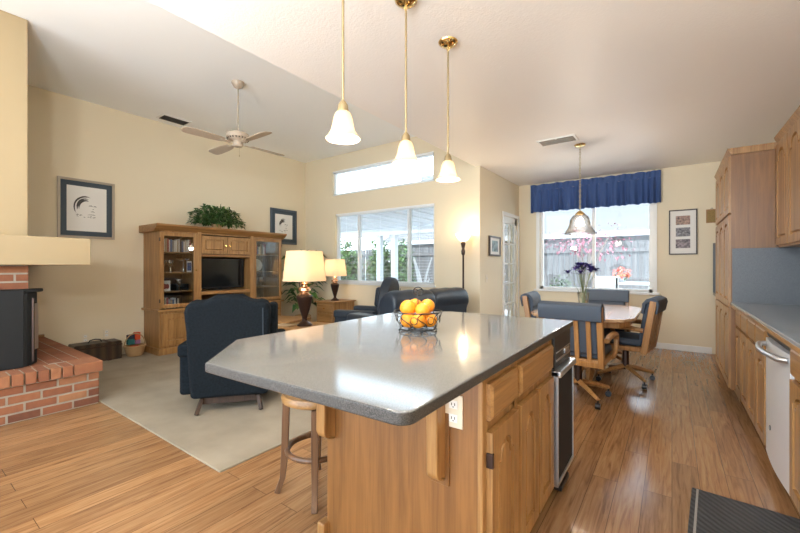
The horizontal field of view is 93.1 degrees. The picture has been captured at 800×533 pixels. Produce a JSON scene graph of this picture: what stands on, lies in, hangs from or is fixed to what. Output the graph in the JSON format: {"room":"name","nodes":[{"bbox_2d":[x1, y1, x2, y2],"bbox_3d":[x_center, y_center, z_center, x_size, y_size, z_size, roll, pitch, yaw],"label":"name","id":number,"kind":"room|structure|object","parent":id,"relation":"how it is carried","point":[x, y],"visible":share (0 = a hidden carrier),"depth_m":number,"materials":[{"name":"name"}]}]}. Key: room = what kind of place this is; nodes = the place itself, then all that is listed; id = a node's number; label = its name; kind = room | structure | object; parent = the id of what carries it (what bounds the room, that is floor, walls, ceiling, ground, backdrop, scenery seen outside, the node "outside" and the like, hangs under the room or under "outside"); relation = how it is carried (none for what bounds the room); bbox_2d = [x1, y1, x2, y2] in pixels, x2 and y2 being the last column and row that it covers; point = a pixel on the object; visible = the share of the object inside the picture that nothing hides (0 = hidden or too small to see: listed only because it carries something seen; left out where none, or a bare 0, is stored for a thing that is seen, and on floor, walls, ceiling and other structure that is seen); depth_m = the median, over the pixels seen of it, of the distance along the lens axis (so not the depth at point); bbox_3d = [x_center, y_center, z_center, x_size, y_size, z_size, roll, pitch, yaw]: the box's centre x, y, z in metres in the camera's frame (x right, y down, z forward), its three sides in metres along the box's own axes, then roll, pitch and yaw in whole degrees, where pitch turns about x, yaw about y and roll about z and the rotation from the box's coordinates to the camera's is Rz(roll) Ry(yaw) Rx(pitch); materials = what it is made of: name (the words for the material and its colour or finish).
{"room":"open-plan kitchen","nodes":[
{"label":"open-plan kitchen","id":0,"kind":"room"},
{"bbox_2d":[0,10,27,235],"bbox_3d":[-5.051,-1.093,2.271,1.645,2.155,3.800,0,0,36],"label":"wall","id":1,"kind":"structure","parent":0,"point":[13,28],"depth_m":3.26,"materials":[{"name":"beige paint"}]},
{"bbox_2d":[0,234,90,265],"bbox_3d":[-4.251,-0.137,3.236,1.810,0.249,2.100,0,0,36],"label":"fireplace mantel","id":2,"kind":"object","parent":1,"relation":"attached to","point":[14,249],"visible":0.96,"depth_m":3.29,"materials":[{"name":"beige paint"}]},
{"bbox_2d":[27,85,304,353],"bbox_3d":[-4.424,-0.490,4.683,0.150,3.460,8.450,0,0,36],"label":"wall","id":3,"kind":"structure","parent":0,"point":[160,172],"depth_m":5.32,"materials":[{"name":"beige paint"}]},
{"bbox_2d":[57,176,114,239],"bbox_3d":[-4.106,-0.750,4.974,0.028,0.765,0.600,0,0,36],"label":"framed sketch","id":4,"kind":"object","parent":3,"relation":"attached to","point":[85,208],"visible":0.99,"depth_m":4.96,"materials":[{"name":"grey metal"}]},
{"bbox_2d":[270,207,296,244],"bbox_3d":[-2.296,-0.785,7.495,0.028,0.690,0.620,0,0,36],"label":"framed sketch","id":5,"kind":"object","parent":3,"relation":"attached to","point":[283,221],"visible":0.86,"depth_m":7.52,"materials":[{"name":"grey"}]},
{"bbox_2d":[0,0,415,162],"bbox_3d":[-2.799,-2.220,3.517,4.150,0.100,8.450,0,0,36],"label":"ceiling","id":6,"kind":"structure","parent":0,"point":[140,58],"depth_m":4.37,"materials":[{"name":"white paint"}]},
{"bbox_2d":[156,113,191,125],"bbox_3d":[-3.334,-2.160,5.593,0.240,0.020,0.400,0,0,36],"label":"ceiling vent","id":7,"kind":"object","parent":6,"relation":"in","point":[162,116],"visible":0.98,"depth_m":5.56,"materials":[{"name":"metal"}]},
{"bbox_2d":[180,79,284,156],"bbox_3d":[-1.909,-1.727,4.466,0.933,0.886,0.933,0,0,-7],"label":"ceiling fan","id":8,"kind":"object","parent":6,"relation":"hanging from","point":[237,137],"visible":1,"depth_m":4.39,"materials":[{"name":"white metal"}]},
{"bbox_2d":[305,137,471,321],"bbox_3d":[-0.449,-0.490,6.938,3.980,3.460,0.150,0,0,36],"label":"wall","id":9,"kind":"structure","parent":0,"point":[452,201],"depth_m":6.66,"materials":[{"name":"beige paint"}]},
{"bbox_2d":[333,151,433,195],"bbox_3d":[-0.380,-1.630,6.827,2.296,0.480,0.040,0,0,36],"label":"window","id":10,"kind":"structure","parent":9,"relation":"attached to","point":[432,152],"depth_m":6.82,"materials":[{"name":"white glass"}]},
{"bbox_2d":[336,203,433,284],"bbox_3d":[-0.344,-0.360,6.801,2.226,1.330,0.040,0,0,36],"label":"window blind","id":11,"kind":"object","parent":9,"relation":"attached to","point":[432,204],"visible":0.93,"depth_m":6.67,"materials":[{"name":"white"}]},
{"bbox_2d":[337,206,435,287],"bbox_3d":[-0.334,-0.343,6.816,2.310,1.365,0.145,0,0,36],"label":"window","id":12,"kind":"structure","parent":9,"relation":"attached to","point":[409,230],"depth_m":6.88,"materials":[{"name":"white paint"}]},
{"bbox_2d":[0,348,799,532],"bbox_3d":[-0.905,1.290,3.173,7.630,0.100,10.100,0,0,36],"label":"floor","id":13,"kind":"structure","parent":0,"point":[636,464],"depth_m":2.28,"materials":[{"name":"laminate"}]},
{"bbox_2d":[0,334,102,425],"bbox_3d":[-4.154,1.034,3.175,2.041,0.413,2.136,0,0,36],"label":"brick hearth","id":14,"kind":"object","parent":13,"relation":"on","point":[63,377],"visible":0.81,"depth_m":3.21,"materials":[{"name":"red brick"}]},
{"bbox_2d":[0,265,27,289],"bbox_3d":[-4.434,0.421,3.122,1.645,0.863,1.703,0,0,36],"label":"fireplace surround","id":15,"kind":"object","parent":14,"relation":"on","point":[11,276],"visible":0.3,"depth_m":3.26,"materials":[{"name":"red brick"}]},
{"bbox_2d":[0,288,42,370],"bbox_3d":[-3.590,0.524,2.759,0.140,0.660,1.497,0,0,36],"label":"fireplace insert","id":16,"kind":"object","parent":14,"relation":"on","point":[18,307],"visible":1,"depth_m":3.18,"materials":[{"name":"grey metal"}]},
{"bbox_2d":[98,352,310,472],"bbox_3d":[-1.533,1.233,5.110,4.050,0.014,4.085,0,0,36],"label":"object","id":17,"kind":"structure","parent":13,"relation":"on","point":[144,388],"depth_m":3.14,"materials":[{"name":"beige carpet"}]},
{"bbox_2d":[68,338,121,360],"bbox_3d":[-3.964,1.081,4.938,0.268,0.288,0.504,0,0,36],"label":"case","id":18,"kind":"object","parent":17,"relation":"on","point":[104,349],"visible":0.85,"depth_m":4.91,"materials":[{"name":"wicker"}]},
{"bbox_2d":[123,333,146,356],"bbox_3d":[-3.657,1.071,5.229,0.268,0.310,0.268,0,0,36],"label":"wicker basket","id":19,"kind":"object","parent":17,"relation":"on","point":[133,351],"visible":0.93,"depth_m":5.15,"materials":[{"name":"brown wicker"}]},
{"bbox_2d":[139,223,286,355],"bbox_3d":[-2.900,0.319,6.147,0.599,1.815,2.125,0,0,36],"label":"entertainment center","id":20,"kind":"object","parent":17,"relation":"on","point":[164,329],"visible":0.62,"depth_m":5.67,"materials":[{"name":"brown wood"}]},
{"bbox_2d":[164,290,192,292],"bbox_3d":[-3.378,0.359,5.573,0.468,0.014,0.475,0,0,36],"label":"shelf","id":21,"kind":"object","parent":20,"relation":"attached to","point":[171,291],"depth_m":5.56,"materials":[{"name":"brown wood"}]},
{"bbox_2d":[170,284,188,289],"bbox_3d":[-3.316,0.306,5.685,0.223,0.090,0.180,0,0,36],"label":"box","id":22,"kind":"object","parent":20,"relation":"on","point":[172,286],"visible":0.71,"depth_m":5.62,"materials":[{"name":"black plastic"}]},
{"bbox_2d":[187,203,245,228],"bbox_3d":[-2.939,-0.800,6.076,0.541,0.419,0.968,0,0,36],"label":"ivy","id":23,"kind":"object","parent":20,"relation":"on","point":[216,215],"visible":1,"depth_m":5.99,"materials":[{"name":"plant"}]},
{"bbox_2d":[201,258,243,289],"bbox_3d":[-2.908,0.124,6.118,0.160,0.500,0.810,0,0,36],"label":"tv","id":24,"kind":"object","parent":20,"relation":"on","point":[215,273],"visible":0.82,"depth_m":6.11,"materials":[{"name":"black plastic"}]},
{"bbox_2d":[201,288,249,294],"bbox_3d":[-2.953,0.401,6.150,0.510,0.050,0.870,0,0,36],"label":"shelf","id":25,"kind":"object","parent":20,"relation":"attached to","point":[231,290],"depth_m":6.10,"materials":[{"name":"brown wood"}]},
{"bbox_2d":[177,294,284,415],"bbox_3d":[-1.519,0.728,3.522,0.844,0.991,0.908,0,0,-15],"label":"recliner","id":26,"kind":"object","parent":17,"relation":"on","point":[212,324],"visible":0.71,"depth_m":3.12,"materials":[{"name":"blue fabric"}]},
{"bbox_2d":[278,315,310,326],"bbox_3d":[-1.772,0.958,5.112,1.000,0.535,0.540,0,0,22],"label":"coffee table","id":27,"kind":"object","parent":17,"relation":"on","point":[281,318],"visible":0.08,"depth_m":4.94,"materials":[{"name":"brown wood"}]},
{"bbox_2d":[278,322,329,330],"bbox_3d":[-1.054,0.958,4.449,0.580,0.535,0.520,0,0,22],"label":"table","id":28,"kind":"object","parent":17,"relation":"on","point":[313,323],"visible":0.02,"depth_m":4.36,"materials":[{"name":"brown wood"}]},
{"bbox_2d":[282,250,325,326],"bbox_3d":[-1.115,0.255,4.432,0.441,0.868,0.441,0,0,36],"label":"table lamp","id":29,"kind":"object","parent":28,"relation":"on","point":[303,266],"visible":1,"depth_m":4.30,"materials":[{"name":"beige fabric"}]},
{"bbox_2d":[281,249,328,321],"bbox_3d":[-1.805,0.451,7.270,0.963,1.549,0.818,0,0,36],"label":"plant","id":30,"kind":"object","parent":17,"relation":"on","point":[313,294],"visible":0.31,"depth_m":7.18,"materials":[{"name":"green plant"}]},
{"bbox_2d":[315,299,355,322],"bbox_3d":[-1.175,0.920,6.886,0.490,0.610,0.592,0,0,36],"label":"end table","id":31,"kind":"object","parent":17,"relation":"on","point":[325,308],"visible":0.51,"depth_m":6.68,"materials":[{"name":"brown wood"}]},
{"bbox_2d":[324,259,346,300],"bbox_3d":[-1.181,0.243,6.879,0.378,0.743,0.378,0,0,36],"label":"table lamp","id":32,"kind":"object","parent":31,"relation":"on","point":[333,267],"visible":0.97,"depth_m":6.76,"materials":[{"name":"beige fabric"}]},
{"bbox_2d":[334,277,400,322],"bbox_3d":[-0.494,0.691,5.900,0.915,1.065,0.794,0,0,20],"label":"recliner","id":33,"kind":"object","parent":17,"relation":"on","point":[389,284],"visible":0.28,"depth_m":5.62,"materials":[{"name":"black leather"}]},
{"bbox_2d":[347,287,468,319],"bbox_3d":[0.141,0.751,4.992,1.450,0.950,0.900,0,0,-42],"label":"loveseat","id":34,"kind":"object","parent":17,"relation":"on","point":[454,299],"visible":0.27,"depth_m":4.70,"materials":[{"name":"black leather"}]},
{"bbox_2d":[378,289,435,314],"bbox_3d":[0.086,0.575,4.549,0.674,0.622,0.340,0,0,-42],"label":"cushion","id":35,"kind":"object","parent":34,"relation":"on","point":[391,301],"depth_m":4.35,"materials":[{"name":"grey leather"}]},
{"bbox_2d":[429,287,468,306],"bbox_3d":[0.586,0.575,5.005,0.674,0.622,0.340,0,0,-42],"label":"cushion","id":36,"kind":"object","parent":34,"relation":"on","point":[453,296],"depth_m":4.87,"materials":[{"name":"grey leather"}]},
{"bbox_2d":[455,233,471,288],"bbox_3d":[0.920,0.378,5.519,0.260,1.723,0.260,0,0,36],"label":"floor lamp","id":37,"kind":"object","parent":17,"relation":"on","point":[463,237],"visible":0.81,"depth_m":5.49,"materials":[{"name":"white glass"}]},
{"bbox_2d":[274,394,326,513],"bbox_3d":[-0.464,0.966,2.114,0.384,0.556,0.384,0,0,36],"label":"bar stool","id":38,"kind":"object","parent":13,"relation":"on","point":[288,401],"visible":0.59,"depth_m":1.96,"materials":[{"name":"brown wood"}]},
{"bbox_2d":[316,362,518,532],"bbox_3d":[0.047,0.801,1.591,0.803,0.878,0.380,0,0,36],"label":"base cabinet","id":39,"kind":"object","parent":13,"relation":"on","point":[455,469],"visible":0.71,"depth_m":1.42,"materials":[{"name":"brown wood"}]},
{"bbox_2d":[449,400,456,408],"bbox_3d":[0.187,0.484,1.329,0.032,0.028,0.003,0,0,36],"label":"socket","id":40,"kind":"object","parent":39,"relation":"attached to","point":[452,404],"depth_m":1.33,"materials":[{"name":"white paint"}]},
{"bbox_2d":[449,413,456,422],"bbox_3d":[0.187,0.532,1.329,0.032,0.028,0.003,0,0,36],"label":"socket","id":41,"kind":"object","parent":39,"relation":"attached to","point":[452,416],"depth_m":1.33,"materials":[{"name":"white paint"}]},
{"bbox_2d":[445,396,462,429],"bbox_3d":[0.189,0.508,1.332,0.070,0.115,0.006,0,0,36],"label":"outlet","id":42,"kind":"object","parent":39,"relation":"attached to","point":[453,409],"depth_m":1.32,"materials":[{"name":"beige plastic"}]},
{"bbox_2d":[515,339,553,532],"bbox_3d":[0.448,0.801,2.123,0.764,0.878,0.949,0,0,36],"label":"base cabinet","id":43,"kind":"object","parent":13,"relation":"on","point":[534,402],"visible":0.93,"depth_m":1.69,"materials":[{"name":"brown wood"}]},
{"bbox_2d":[205,311,572,425],"bbox_3d":[0.064,0.343,1.877,1.134,0.034,1.806,0,0,36],"label":"countertop","id":44,"kind":"structure","parent":43,"relation":"on","point":[367,367],"depth_m":1.33,"materials":[{"name":"grey stone"}]},
{"bbox_2d":[393,287,442,333],"bbox_3d":[0.092,0.214,1.928,0.251,0.220,0.251,0,0,36],"label":"wire fruit basket","id":45,"kind":"object","parent":44,"relation":"on","point":[417,293],"visible":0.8,"depth_m":1.88,"materials":[{"name":"black metal"}]},
{"bbox_2d":[400,314,412,327],"bbox_3d":[0.040,0.268,1.898,0.076,0.075,0.076,0,0,36],"label":"orange","id":46,"kind":"object","parent":45,"relation":"in","point":[405,317],"visible":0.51,"depth_m":1.87,"materials":[{"name":"orange food"}]},
{"bbox_2d":[400,299,415,312],"bbox_3d":[0.042,0.207,1.916,0.084,0.083,0.084,0,0,36],"label":"orange","id":47,"kind":"object","parent":46,"relation":"on","point":[407,306],"visible":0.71,"depth_m":1.89,"materials":[{"name":"orange food"}]},
{"bbox_2d":[411,315,425,327],"bbox_3d":[0.092,0.268,1.870,0.076,0.075,0.076,0,0,36],"label":"orange","id":48,"kind":"object","parent":45,"relation":"in","point":[422,318],"visible":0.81,"depth_m":1.84,"materials":[{"name":"orange food"}]},
{"bbox_2d":[415,302,429,316],"bbox_3d":[0.114,0.216,1.890,0.076,0.075,0.076,0,0,36],"label":"orange","id":49,"kind":"object","parent":48,"relation":"on","point":[421,308],"visible":0.77,"depth_m":1.86,"materials":[{"name":"orange food"}]},
{"bbox_2d":[425,314,436,326],"bbox_3d":[0.150,0.268,1.910,0.076,0.075,0.076,0,0,36],"label":"orange","id":50,"kind":"object","parent":45,"relation":"in","point":[430,320],"visible":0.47,"depth_m":1.88,"materials":[{"name":"orange food"}]},
{"bbox_3d":[0.127,0.268,1.976,0.076,0.075,0.076,0,0,36],"label":"orange","id":51,"kind":"object","parent":45,"relation":"in","visible":0},
{"bbox_2d":[421,298,434,311],"bbox_3d":[0.142,0.202,1.950,0.076,0.075,0.076,0,0,36],"label":"orange","id":52,"kind":"object","parent":51,"relation":"on","point":[429,302],"visible":0.59,"depth_m":1.93,"materials":[{"name":"orange food"}]},
{"bbox_2d":[520,291,574,367],"bbox_3d":[1.811,0.777,4.577,0.596,0.923,0.616,0,0,30],"label":"dining chair","id":53,"kind":"object","parent":13,"relation":"on","point":[529,300],"visible":0.27,"depth_m":4.47,"materials":[{"name":"brown wood"}]},
{"bbox_2d":[528,298,537,317],"bbox_3d":[1.662,0.568,4.663,0.072,0.420,0.450,-10,-5,29],"label":"cushion","id":54,"kind":"object","parent":53,"relation":"on","point":[535,300],"depth_m":4.48,"materials":[{"name":"blue fabric"}]},
{"bbox_2d":[552,328,575,490],"bbox_3d":[0.679,0.792,2.301,0.650,0.856,0.380,0,0,36],"label":"trash compactor","id":55,"kind":"object","parent":13,"relation":"on","point":[563,364],"visible":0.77,"depth_m":2.08,"materials":[{"name":"grey metal"}]},
{"bbox_2d":[538,300,618,409],"bbox_3d":[1.659,0.777,3.551,0.616,0.923,0.596,0,0,40],"label":"dining chair","id":56,"kind":"object","parent":13,"relation":"on","point":[587,345],"visible":0.66,"depth_m":3.33,"materials":[{"name":"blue wood"}]},
{"bbox_2d":[546,318,596,354],"bbox_3d":[1.549,0.568,3.419,0.450,0.420,0.072,0,9,40],"label":"cushion","id":57,"kind":"object","parent":56,"relation":"on","point":[583,334],"depth_m":3.33,"materials":[{"name":"blue fabric"}]},
{"bbox_2d":[531,304,641,379],"bbox_3d":[2.144,0.862,4.308,0.980,0.743,1.580,0,0,36],"label":"dining table","id":58,"kind":"object","parent":13,"relation":"on","point":[616,316],"visible":0.27,"depth_m":3.95,"materials":[{"name":"brown wood"}]},
{"bbox_2d":[564,262,599,302],"bbox_3d":[2.238,0.217,4.637,0.461,0.546,0.399,0,0,36],"label":"flower vase","id":59,"kind":"object","parent":58,"relation":"on","point":[580,265],"visible":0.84,"depth_m":4.64,"materials":[{"name":"clear glass"}]},
{"bbox_2d":[584,289,630,362],"bbox_3d":[2.707,0.777,5.009,0.616,0.923,0.596,0,0,34],"label":"dining chair","id":60,"kind":"object","parent":13,"relation":"on","point":[597,296],"visible":0.3,"depth_m":5.10,"materials":[{"name":"grey leather"}]},
{"bbox_2d":[588,301,624,305],"bbox_3d":[2.802,0.568,5.152,0.450,0.420,0.072,0,-9,34],"label":"cushion","id":61,"kind":"object","parent":60,"relation":"on","point":[596,302],"depth_m":5.11,"materials":[{"name":"blue fabric"}]},
{"bbox_2d":[596,296,667,389],"bbox_3d":[2.489,0.777,4.090,0.596,0.923,0.616,0,0,43],"label":"dining chair","id":62,"kind":"object","parent":13,"relation":"on","point":[643,342],"visible":0.91,"depth_m":3.90,"materials":[{"name":"brown wood"}]},
{"bbox_2d":[639,303,648,340],"bbox_3d":[2.616,0.568,3.973,0.072,0.420,0.450,12,8,42],"label":"cushion","id":63,"kind":"object","parent":62,"relation":"on","point":[644,317],"depth_m":3.82,"materials":[{"name":"blue fabric"}]},
{"bbox_2d":[735,311,749,410],"bbox_3d":[3.129,0.804,3.032,0.607,0.872,0.683,0,0,36],"label":"base cabinet","id":64,"kind":"object","parent":13,"relation":"on","point":[741,336],"visible":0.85,"depth_m":3.16,"materials":[{"name":"brown wood"}]},
{"bbox_2d":[687,487,799,532],"bbox_3d":[1.507,1.233,1.563,0.515,0.012,1.000,0,0,40],"label":"floor mat","id":65,"kind":"object","parent":13,"relation":"on","point":[709,512],"visible":1,"depth_m":1.85,"materials":[{"name":"black rubber"}]},
{"bbox_2d":[714,142,777,401],"bbox_3d":[3.689,0.075,3.859,0.662,2.330,1.348,0,0,36],"label":"pantry cabinet","id":66,"kind":"object","parent":13,"relation":"on","point":[745,175],"visible":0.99,"depth_m":3.49,"materials":[{"name":"brown wood"}]},
{"bbox_2d":[713,243,716,298],"bbox_3d":[4.373,0.455,4.781,0.590,1.570,0.999,0,0,36],"label":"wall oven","id":67,"kind":"object","parent":66,"relation":"in","point":[714,244],"visible":0.05,"depth_m":5.34,"materials":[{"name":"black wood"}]},
{"bbox_2d":[747,319,768,445],"bbox_3d":[2.730,0.804,2.475,0.607,0.872,0.683,0,0,36],"label":"base cabinet","id":68,"kind":"object","parent":13,"relation":"on","point":[756,362],"visible":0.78,"depth_m":2.60,"materials":[{"name":"brown wood"}]},
{"bbox_2d":[755,332,793,493],"bbox_3d":[2.310,0.802,1.980,0.655,0.865,0.597,0,0,36],"label":"dishwasher","id":69,"kind":"object","parent":13,"relation":"on","point":[777,354],"visible":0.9,"depth_m":2.04,"materials":[{"name":"grey metal"}]},
{"bbox_2d":[789,349,799,513],"bbox_3d":[1.943,0.804,1.379,0.607,0.872,0.798,0,0,36],"label":"base cabinet","id":70,"kind":"object","parent":13,"relation":"on","point":[794,384],"visible":0.94,"depth_m":1.80,"materials":[{"name":"brown wood"}]},
{"bbox_2d":[730,302,799,353],"bbox_3d":[2.285,0.348,1.886,0.645,0.040,3.529,0,0,36],"label":"countertop","id":71,"kind":"structure","parent":70,"relation":"on","point":[782,321],"depth_m":2.42,"materials":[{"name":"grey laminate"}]},
{"bbox_2d":[148,0,799,185],"bbox_3d":[0.732,-1.530,1.998,3.600,0.100,10.100,0,0,36],"label":"ceiling","id":72,"kind":"structure","parent":0,"point":[644,85],"depth_m":2.79,"materials":[{"name":"white paint"}]},
{"bbox_2d":[325,0,360,144],"bbox_3d":[-0.256,-1.026,1.701,0.160,0.908,0.160,0,0,36],"label":"pendant lamp","id":73,"kind":"object","parent":72,"relation":"hanging from","point":[342,132],"visible":1,"depth_m":1.69,"materials":[{"name":"white glass"}]},
{"bbox_2d":[392,0,419,166],"bbox_3d":[0.033,-1.026,2.104,0.160,0.908,0.160,0,0,36],"label":"pendant lamp","id":74,"kind":"object","parent":72,"relation":"hanging from","point":[405,157],"visible":1,"depth_m":2.10,"materials":[{"name":"white glass"}]},
{"bbox_2d":[436,36,459,181],"bbox_3d":[0.317,-1.026,2.499,0.160,0.908,0.160,0,0,36],"label":"pendant lamp","id":75,"kind":"object","parent":72,"relation":"hanging from","point":[448,173],"visible":1,"depth_m":2.48,"materials":[{"name":"white glass"}]},
{"bbox_2d":[536,134,578,146],"bbox_3d":[1.843,-1.470,4.438,0.420,0.020,0.220,0,0,36],"label":"ceiling vent","id":76,"kind":"object","parent":72,"relation":"in","point":[568,138],"visible":1,"depth_m":4.40,"materials":[{"name":"white metal"}]},
{"bbox_2d":[563,143,597,234],"bbox_3d":[2.189,-0.938,4.608,0.382,1.085,0.382,0,0,36],"label":"dining pendant","id":77,"kind":"object","parent":72,"relation":"hanging from","point":[590,229],"visible":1,"depth_m":4.57,"materials":[{"name":"glass"}]},
{"bbox_2d":[472,165,518,315],"bbox_3d":[1.673,-0.465,6.370,0.130,3.410,1.900,0,0,36],"label":"wall","id":78,"kind":"structure","parent":0,"point":[492,194],"depth_m":5.76,"materials":[{"name":"beige paint"}]},
{"bbox_2d":[488,236,500,255],"bbox_3d":[1.499,-0.320,5.990,0.030,0.310,0.450,0,0,36],"label":"framed print","id":79,"kind":"object","parent":78,"relation":"attached to","point":[494,243],"visible":1,"depth_m":5.97,"materials":[{"name":"black"}]},
{"bbox_2d":[504,216,516,315],"bbox_3d":[1.934,0.185,6.639,0.100,2.090,0.722,0,0,36],"label":"door","id":80,"kind":"structure","parent":78,"relation":"in","point":[510,224],"depth_m":6.73,"materials":[{"name":"white paint"}]},
{"bbox_2d":[502,211,519,316],"bbox_3d":[1.946,0.160,6.623,0.018,2.160,0.830,0,0,36],"label":"trim","id":81,"kind":"structure","parent":78,"relation":"attached to","point":[503,212],"depth_m":6.53,"materials":[{"name":"white paint"}]},
{"bbox_2d":[519,161,720,353],"bbox_3d":[3.613,-0.170,6.054,3.650,2.820,0.150,0,0,36],"label":"wall","id":82,"kind":"structure","parent":0,"point":[686,281],"depth_m":5.59,"materials":[{"name":"beige paint"}]},
{"bbox_2d":[531,170,660,212],"bbox_3d":[3.125,-1.202,6.232,1.920,0.497,0.128,0,0,36],"label":"window valance","id":83,"kind":"object","parent":82,"relation":"attached to","point":[637,188],"visible":0.99,"depth_m":6.15,"materials":[{"name":"blue fabric"}]},
{"bbox_2d":[534,203,659,294],"bbox_3d":[3.194,-0.388,6.302,1.860,1.645,0.165,0,0,36],"label":"window","id":84,"kind":"structure","parent":82,"relation":"in","point":[540,286],"depth_m":6.30,"materials":[{"name":"white paint"}]},
{"bbox_2d":[669,209,696,254],"bbox_3d":[4.151,-0.505,5.560,0.335,0.660,0.025,0,0,36],"label":"photo frame","id":85,"kind":"object","parent":82,"relation":"attached to","point":[682,223],"visible":1,"depth_m":5.56,"materials":[{"name":"black"}]},
{"bbox_2d":[676,215,689,224],"bbox_3d":[4.150,-0.679,5.559,0.170,0.130,0.003,0,0,36],"label":"photo","id":86,"kind":"object","parent":85,"relation":"attached to","point":[680,219],"depth_m":5.56},
{"bbox_2d":[676,227,689,236],"bbox_3d":[4.150,-0.507,5.559,0.170,0.130,0.003,0,0,36],"label":"photo","id":87,"kind":"object","parent":85,"relation":"attached to","point":[680,231],"depth_m":5.56},
{"bbox_2d":[676,239,689,247],"bbox_3d":[4.150,-0.335,5.559,0.170,0.130,0.003,0,0,36],"label":"photo","id":88,"kind":"object","parent":85,"relation":"attached to","point":[680,243],"depth_m":5.56},
{"bbox_2d":[655,342,711,353],"bbox_3d":[3.305,1.195,6.174,2.750,0.090,0.014,0,0,36],"label":"baseboard","id":89,"kind":"structure","parent":82,"relation":"attached to","point":[698,349],"depth_m":5.55,"materials":[{"name":"white paint"}]},
{"bbox_2d":[706,209,715,222],"bbox_3d":[4.422,-0.726,5.372,0.130,0.213,0.015,0,0,36],"label":"wall plaque","id":90,"kind":"object","parent":82,"relation":"attached to","point":[710,213],"visible":0.83,"depth_m":5.37,"materials":[{"name":"brown wood"}]},
{"bbox_3d":[2.134,-0.170,0.992,0.150,2.820,10.100,0,0,36],"label":"wall","id":91,"kind":"structure","parent":0,"visible":0},
{"bbox_2d":[732,247,799,304],"bbox_3d":[2.288,0.081,1.876,0.629,0.492,3.516,0,0,36],"label":"backsplash panel","id":92,"kind":"object","parent":91,"relation":"attached to","point":[759,275],"visible":1,"depth_m":3.35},
{"bbox_2d":[774,106,799,247],"bbox_3d":[3.183,-0.648,2.886,0.350,0.967,0.858,0,0,36],"label":"upper cabinet","id":93,"kind":"object","parent":91,"relation":"attached to","point":[787,150],"visible":1,"depth_m":2.95,"materials":[{"name":"brown wood"}]},
{"label":"outside","id":94,"kind":"structure","parent":0,"visible":0},
{"bbox_3d":[7.318,1.410,15.341,26.000,0.180,22.540,0,0,36],"label":"ground","id":95,"kind":"structure","parent":94,"visible":0},
{"bbox_2d":[341,239,367,280],"bbox_3d":[-1.901,0.149,13.982,1.760,2.351,1.432,0,0,36],"label":"shrub","id":96,"kind":"object","parent":95,"relation":"on","point":[349,258],"visible":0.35,"depth_m":13.87,"materials":[{"name":"green plant"}]},
{"bbox_2d":[364,239,390,280],"bbox_3d":[-0.682,0.216,13.170,1.090,2.478,1.105,0,0,36],"label":"shrub","id":97,"kind":"object","parent":95,"relation":"on","point":[385,263],"visible":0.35,"depth_m":13.03,"materials":[{"name":"green plant"}]},
{"bbox_2d":[341,207,433,280],"bbox_3d":[-0.425,0.033,9.414,6.730,2.575,3.800,0,0,36],"label":"patio cover","id":98,"kind":"object","parent":95,"relation":"on","point":[394,252],"visible":0.16,"depth_m":10.65,"materials":[{"name":"grey paint"}]},
{"bbox_2d":[341,247,433,282],"bbox_3d":[-1.855,0.305,15.162,11.395,2.030,0.152,0,0,36],"label":"fence","id":99,"kind":"object","parent":95,"relation":"on","point":[428,253],"visible":0.12,"depth_m":13.43,"materials":[{"name":"grey wood"}]},
{"bbox_2d":[398,238,415,281],"bbox_3d":[0.139,0.194,12.600,0.807,2.264,1.245,0,0,36],"label":"shrub","id":100,"kind":"object","parent":95,"relation":"on","point":[402,275],"visible":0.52,"depth_m":12.47,"materials":[{"name":"green plant"}]},
{"bbox_2d":[413,257,431,281],"bbox_3d":[0.634,0.519,11.255,0.621,1.618,0.350,0,0,36],"label":"bare tree","id":101,"kind":"object","parent":95,"relation":"on","point":[426,274],"visible":0.32,"depth_m":11.23,"materials":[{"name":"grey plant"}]},
{"bbox_2d":[383,203,648,288],"bbox_3d":[6.957,-0.705,16.468,15.100,4.050,6.330,0,0,36],"label":"house","id":102,"kind":"structure","parent":95,"relation":"on","point":[631,218],"depth_m":13.76,"materials":[{"name":"grey paint"}]},
{"bbox_2d":[549,274,573,286],"bbox_3d":[3.977,0.515,9.321,0.680,0.661,0.687,0,0,36],"label":"bush","id":103,"kind":"object","parent":95,"relation":"on","point":[556,280],"visible":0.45,"depth_m":9.29,"materials":[{"name":"green plant"}]},
{"bbox_2d":[546,223,639,286],"bbox_3d":[4.598,0.143,9.272,2.386,2.358,1.096,0,0,36],"label":"maple tree","id":104,"kind":"object","parent":95,"relation":"on","point":[580,247],"visible":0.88,"depth_m":9.25,"materials":[{"name":"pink plant"}]},
{"bbox_2d":[544,240,648,288],"bbox_3d":[6.714,0.305,9.012,9.690,2.030,0.152,0,0,36],"label":"fence","id":105,"kind":"object","parent":95,"relation":"on","point":[611,262],"visible":0.12,"depth_m":9.99,"materials":[{"name":"grey wood"}]},
{"bbox_2d":[596,276,617,287],"bbox_3d":[4.103,0.755,7.518,0.480,1.130,0.460,0,0,36],"label":"patio chair","id":106,"kind":"object","parent":95,"relation":"on","point":[601,281],"visible":0.15,"depth_m":7.31,"materials":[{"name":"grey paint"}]},
{"bbox_2d":[618,282,648,288],"bbox_3d":[4.739,0.825,7.923,0.940,0.990,0.800,0,0,36],"label":"patio table","id":107,"kind":"object","parent":95,"relation":"on","point":[619,283],"visible":0.07,"depth_m":7.58,"materials":[{"name":"grey paint"}]},
{"bbox_2d":[612,266,630,281],"bbox_3d":[4.650,0.162,7.927,0.396,0.333,0.398,0,0,36],"label":"flower pot","id":108,"kind":"object","parent":107,"relation":"on","point":[621,278],"visible":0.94,"depth_m":7.88,"materials":[{"name":"pink plant"}]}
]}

